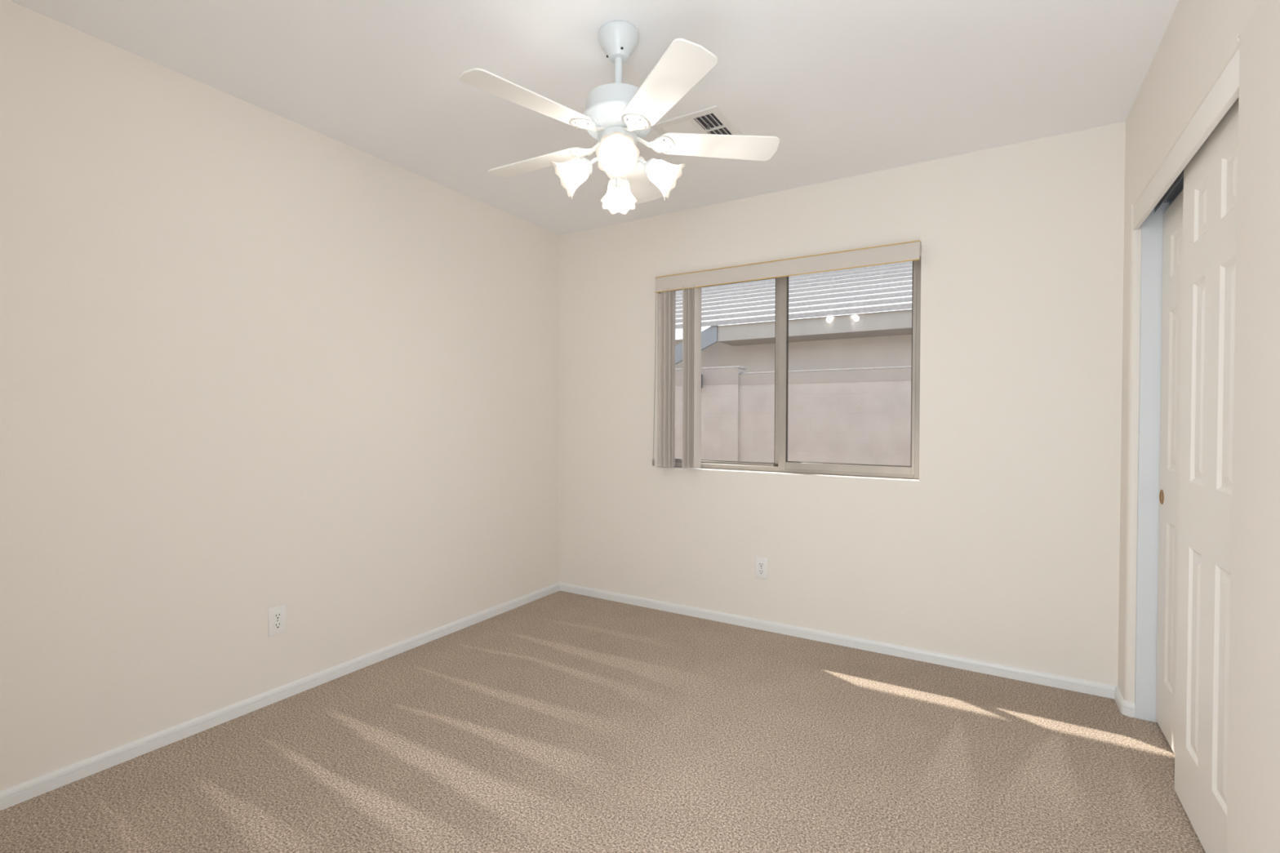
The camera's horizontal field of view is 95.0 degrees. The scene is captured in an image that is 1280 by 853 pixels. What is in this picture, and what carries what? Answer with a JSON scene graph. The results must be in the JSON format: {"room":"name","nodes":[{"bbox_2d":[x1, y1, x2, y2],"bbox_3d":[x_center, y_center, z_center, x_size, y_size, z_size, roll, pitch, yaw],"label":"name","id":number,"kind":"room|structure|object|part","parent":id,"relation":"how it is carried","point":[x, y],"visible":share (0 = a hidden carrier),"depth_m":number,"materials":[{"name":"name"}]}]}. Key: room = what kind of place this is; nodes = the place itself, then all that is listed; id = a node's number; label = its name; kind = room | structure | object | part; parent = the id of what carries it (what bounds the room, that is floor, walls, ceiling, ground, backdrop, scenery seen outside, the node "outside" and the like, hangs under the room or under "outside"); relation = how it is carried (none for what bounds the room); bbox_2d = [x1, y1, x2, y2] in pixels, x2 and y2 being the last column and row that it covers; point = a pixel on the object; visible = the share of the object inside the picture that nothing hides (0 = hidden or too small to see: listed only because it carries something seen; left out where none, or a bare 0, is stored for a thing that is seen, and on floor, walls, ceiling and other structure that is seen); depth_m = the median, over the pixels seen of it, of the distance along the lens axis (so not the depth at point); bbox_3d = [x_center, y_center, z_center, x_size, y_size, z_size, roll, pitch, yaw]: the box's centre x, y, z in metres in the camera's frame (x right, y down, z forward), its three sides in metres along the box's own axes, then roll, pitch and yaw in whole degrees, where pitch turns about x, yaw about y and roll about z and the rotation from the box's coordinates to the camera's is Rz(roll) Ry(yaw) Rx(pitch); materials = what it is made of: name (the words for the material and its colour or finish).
{"room":"empty bedroom","nodes":[
{"label":"empty bedroom","id":0,"kind":"room"},
{"bbox_2d":[0,0,559,791],"bbox_3d":[-1.478,-0.026,2.651,0.150,2.543,3.638,1,1,31],"label":"wall","id":1,"kind":"structure","parent":0,"point":[255,360],"depth_m":2.28,"materials":[{"name":"white paint"}]},
{"bbox_2d":[267,604,285,636],"bbox_3d":[-1.515,0.811,2.451,0.009,0.117,0.070,1,1,31],"label":"wall outlet","id":2,"kind":"object","parent":1,"relation":"attached to","point":[277,615],"visible":1,"depth_m":2.45,"materials":[{"name":"white plastic"}]},
{"bbox_2d":[273,612,282,620],"bbox_3d":[-1.513,0.792,2.449,0.003,0.028,0.034,1,1,31],"label":"receptacle","id":3,"kind":"object","parent":2,"relation":"attached to","point":[277,615],"depth_m":2.45,"materials":[{"name":"grey plastic"}]},
{"bbox_2d":[273,621,282,629],"bbox_3d":[-1.513,0.831,2.450,0.003,0.028,0.034,1,1,31],"label":"receptacle","id":4,"kind":"object","parent":2,"relation":"attached to","point":[277,624],"depth_m":2.45,"materials":[{"name":"grey plastic"}]},
{"bbox_2d":[0,582,559,810],"bbox_3d":[-1.412,1.119,2.624,0.012,0.054,3.338,1,1,31],"label":"baseboard","id":5,"kind":"structure","parent":1,"relation":"attached to","point":[12,796],"depth_m":2.29,"materials":[{"name":"white paint"}]},
{"bbox_2d":[8,0,1178,235],"bbox_3d":[0.158,-1.339,1.652,3.959,0.120,3.638,1,1,31],"label":"ceiling","id":6,"kind":"structure","parent":0,"point":[846,88],"depth_m":2.12,"materials":[{"name":"white paint"}]},
{"bbox_2d":[458,20,779,214],"bbox_3d":[-0.100,-0.990,1.891,0.992,0.584,1.034,0,1,-42],"label":"ceiling fan","id":7,"kind":"object","parent":6,"relation":"hanging from","point":[619,115],"visible":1,"depth_m":1.85,"materials":[{"name":"white metal"}]},
{"bbox_3d":[-0.317,-0.943,1.696,0.408,0.028,0.124,0,1,-42],"label":"blade","id":8,"kind":"part","parent":7,"relation":"part of","materials":[{"name":"white wood"}]},
{"bbox_3d":[-0.359,-0.937,2.084,0.408,0.028,0.124,1,1,30],"label":"blade","id":9,"kind":"part","parent":7,"relation":"part of","materials":[{"name":"white wood"}]},
{"bbox_3d":[-0.227,-0.811,1.916,0.129,0.125,0.132,0,1,-1],"label":"lamp shade","id":10,"kind":"part","parent":7,"relation":"part of","materials":[{"name":"white glass"}]},
{"bbox_2d":[579,156,592,175],"bbox_3d":[-0.178,-0.850,1.917,0.044,0.057,0.059,0,1,-1],"label":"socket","id":11,"kind":"object","parent":7,"relation":"attached to","point":[585,165],"depth_m":1.89,"materials":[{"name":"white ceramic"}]},
{"bbox_3d":[-0.140,-0.868,1.918,0.060,0.031,0.014,0,1,-1],"label":"lamp arm","id":12,"kind":"part","parent":7,"relation":"part of","materials":[{"name":"white metal"}]},
{"bbox_3d":[-0.067,-0.809,1.764,0.132,0.125,0.129,0,1,-1],"label":"lamp shade","id":13,"kind":"part","parent":7,"relation":"part of","materials":[{"name":"white glass"}]},
{"bbox_2d":[608,142,627,162],"bbox_3d":[-0.068,-0.848,1.813,0.059,0.057,0.044,0,1,-1],"label":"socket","id":14,"kind":"object","parent":7,"relation":"attached to","point":[611,145],"depth_m":1.81,"materials":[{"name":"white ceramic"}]},
{"bbox_3d":[-0.068,-0.830,1.785,0.039,0.049,0.059,0,1,-1],"label":"bulb","id":15,"kind":"part","parent":7,"relation":"part of","materials":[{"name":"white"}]},
{"bbox_2d":[609,177,626,187],"bbox_3d":[-0.074,-0.851,2.026,0.059,0.057,0.044,0,1,-1],"label":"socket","id":16,"kind":"object","parent":7,"relation":"attached to","point":[617,182],"depth_m":2.01,"materials":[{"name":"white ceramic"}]},
{"bbox_3d":[-0.075,-0.813,2.077,0.132,0.125,0.129,0,1,-1],"label":"lamp shade","id":17,"kind":"part","parent":7,"relation":"part of","materials":[{"name":"white glass"}]},
{"bbox_3d":[-0.002,-0.867,1.921,0.060,0.031,0.014,0,1,-1],"label":"lamp arm","id":18,"kind":"part","parent":7,"relation":"part of","materials":[{"name":"white metal"}]},
{"bbox_3d":[-0.003,-0.938,2.244,0.124,0.028,0.408,0,1,12],"label":"blade","id":19,"kind":"part","parent":7,"relation":"part of","materials":[{"name":"white"}]},
{"bbox_2d":[644,157,657,176],"bbox_3d":[0.036,-0.849,1.923,0.044,0.057,0.059,0,1,-1],"label":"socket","id":20,"kind":"object","parent":7,"relation":"attached to","point":[650,166],"depth_m":1.90,"materials":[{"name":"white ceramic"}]},
{"bbox_3d":[0.085,-0.810,1.924,0.129,0.125,0.132,0,1,-1],"label":"lamp shade","id":21,"kind":"part","parent":7,"relation":"part of","materials":[{"name":"white glass"}]},
{"bbox_3d":[0.065,-0.930,1.616,0.124,0.028,0.408,0,1,-24],"label":"blade","id":22,"kind":"part","parent":7,"relation":"part of","materials":[{"name":"white wood"}]},
{"bbox_3d":[0.259,-0.934,1.954,0.408,0.028,0.124,0,1,-6],"label":"blade","id":23,"kind":"part","parent":7,"relation":"part of","materials":[{"name":"white wood"}]},
{"bbox_2d":[652,104,743,135],"bbox_3d":[0.256,-1.278,2.558,0.310,0.024,0.310,1,1,31],"label":"ceiling vent","id":24,"kind":"object","parent":6,"relation":"in","point":[710,120],"visible":0.62,"depth_m":2.49,"materials":[{"name":"white metal"}]},
{"bbox_2d":[0,591,1205,852],"bbox_3d":[0.149,1.224,1.685,3.959,0.120,3.638,1,1,31],"label":"floor","id":25,"kind":"structure","parent":0,"point":[559,722],"depth_m":2.03,"materials":[{"name":"beige carpet"}]},
{"bbox_2d":[559,121,1125,685],"bbox_3d":[1.117,-0.024,3.124,3.809,2.543,0.150,1,1,31],"label":"wall","id":26,"kind":"structure","parent":0,"point":[1004,548],"depth_m":2.85,"materials":[{"name":"white paint"}]},
{"bbox_2d":[755,557,767,579],"bbox_3d":[0.683,0.798,3.302,0.070,0.117,0.009,1,1,31],"label":"wall outlet","id":27,"kind":"object","parent":26,"relation":"attached to","point":[761,568],"visible":1,"depth_m":3.30,"materials":[{"name":"white plastic"}]},
{"bbox_2d":[758,562,764,567],"bbox_3d":[0.682,0.779,3.300,0.034,0.028,0.003,1,1,31],"label":"receptacle","id":28,"kind":"object","parent":27,"relation":"attached to","point":[760,564],"depth_m":3.30,"materials":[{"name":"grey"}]},
{"bbox_2d":[758,568,764,574],"bbox_3d":[0.682,0.818,3.300,0.034,0.028,0.003,1,1,31],"label":"receptacle","id":29,"kind":"object","parent":27,"relation":"attached to","point":[761,571],"depth_m":3.30,"materials":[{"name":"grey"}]},
{"bbox_2d":[674,257,920,479],"bbox_3d":[0.800,-0.327,3.359,1.478,1.172,0.062,1,1,31],"label":"window","id":30,"kind":"structure","parent":26,"relation":"in","point":[780,464],"depth_m":3.30,"materials":[{"name":"beige metal"}]},
{"bbox_3d":[0.512,-0.329,3.550,0.721,1.110,0.024,1,1,31],"label":"sash","id":31,"kind":"part","parent":30,"relation":"part of","materials":[{"name":"clear glass"}]},
{"bbox_2d":[652,240,921,468],"bbox_3d":[0.724,-0.323,3.217,1.470,1.144,0.089,1,1,31],"label":"vertical blind","id":32,"kind":"object","parent":30,"relation":"attached to","point":[691,283],"visible":1,"depth_m":3.44,"materials":[{"name":"grey plastic"}]},
{"bbox_3d":[0.089,-0.301,3.562,0.019,1.020,0.003,1,1,31],"label":"pull cord","id":33,"kind":"part","parent":32,"relation":"part of","materials":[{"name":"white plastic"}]},
{"bbox_3d":[1.098,-0.322,3.159,0.708,1.130,0.028,1,1,31],"label":"sash","id":34,"kind":"part","parent":30,"relation":"part of","materials":[{"name":"clear glass"}]},
{"bbox_2d":[559,582,1117,698],"bbox_3d":[0.736,1.118,3.272,3.024,0.054,0.012,1,1,31],"label":"baseboard","id":35,"kind":"structure","parent":26,"relation":"attached to","point":[1086,686],"depth_m":3.00,"materials":[{"name":"white paint"}]},
{"bbox_2d":[1117,0,1279,852],"bbox_3d":[1.226,0.004,1.023,0.115,2.543,3.338,1,1,31],"label":"wall","id":36,"kind":"structure","parent":0,"point":[1201,37],"depth_m":1.27,"materials":[{"name":"white paint"}]},
{"bbox_2d":[1114,686,1134,717],"bbox_3d":[1.998,1.133,2.420,0.042,0.054,0.170,1,1,31],"label":"baseboard","id":37,"kind":"structure","parent":36,"relation":"attached to","point":[1127,708],"depth_m":2.37,"materials":[{"name":"white paint"}]},
{"bbox_2d":[1134,201,1169,722],"bbox_3d":[2.014,0.145,2.305,0.085,2.033,0.014,1,1,31],"label":"trim","id":38,"kind":"structure","parent":36,"relation":"attached to","point":[1152,228],"depth_m":2.31,"materials":[{"name":"white paint"}]},
{"bbox_2d":[1154,169,1183,212],"bbox_3d":[1.714,-0.847,1.796,0.086,0.036,1.144,1,1,31],"label":"door track","id":39,"kind":"object","parent":36,"relation":"attached to","point":[1177,186],"visible":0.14,"depth_m":2.14,"materials":[{"name":"grey metal"}]},
{"bbox_2d":[1155,189,1183,754],"bbox_3d":[1.884,0.165,2.021,0.038,1.976,0.604,1,1,31],"label":"door","id":40,"kind":"structure","parent":39,"relation":"hanging from","point":[1172,233],"depth_m":2.17,"materials":[{"name":"white paint"}]},
{"bbox_3d":[1.999,0.270,2.249,0.003,0.057,0.057,1,1,31],"label":"finger pull","id":41,"kind":"part","parent":40,"relation":"part of","materials":[{"name":"gold metal"}]},
{"bbox_2d":[1174,96,1239,852],"bbox_3d":[1.563,0.169,1.587,0.035,1.976,0.604,1,1,31],"label":"door","id":42,"kind":"structure","parent":39,"relation":"hanging from","point":[1210,200],"depth_m":1.61,"materials":[{"name":"white paint"}]},
{"bbox_2d":[1133,46,1239,230],"bbox_3d":[1.665,-0.821,1.826,0.016,0.090,1.176,1,1,31],"label":"trim","id":43,"kind":"structure","parent":36,"relation":"attached to","point":[1224,92],"depth_m":1.64,"materials":[{"name":"white paint"}]},
{"label":"outside","id":44,"kind":"structure","parent":0,"visible":0},
{"bbox_3d":[2.411,1.265,9.844,22.000,0.100,12.672,1,1,31],"label":"ground","id":45,"kind":"structure","parent":44,"visible":0},
{"bbox_2d":[675,365,911,466],"bbox_3d":[1.309,0.290,6.542,13.500,1.928,0.226,1,1,31],"label":"wall","id":46,"kind":"structure","parent":45,"relation":"on","point":[852,415],"depth_m":6.15,"materials":[{"name":"pinkish-beige concrete block masonry"}]},
{"bbox_2d":[675,261,912,373],"bbox_3d":[4.527,-1.456,9.432,14.400,5.366,6.758,1,1,31],"label":"house","id":47,"kind":"structure","parent":45,"relation":"on","point":[879,339],"depth_m":7.58,"materials":[{"name":"painted stucco"},{"name":"painted wood"},{"name":"white painted metal"}]}
]}

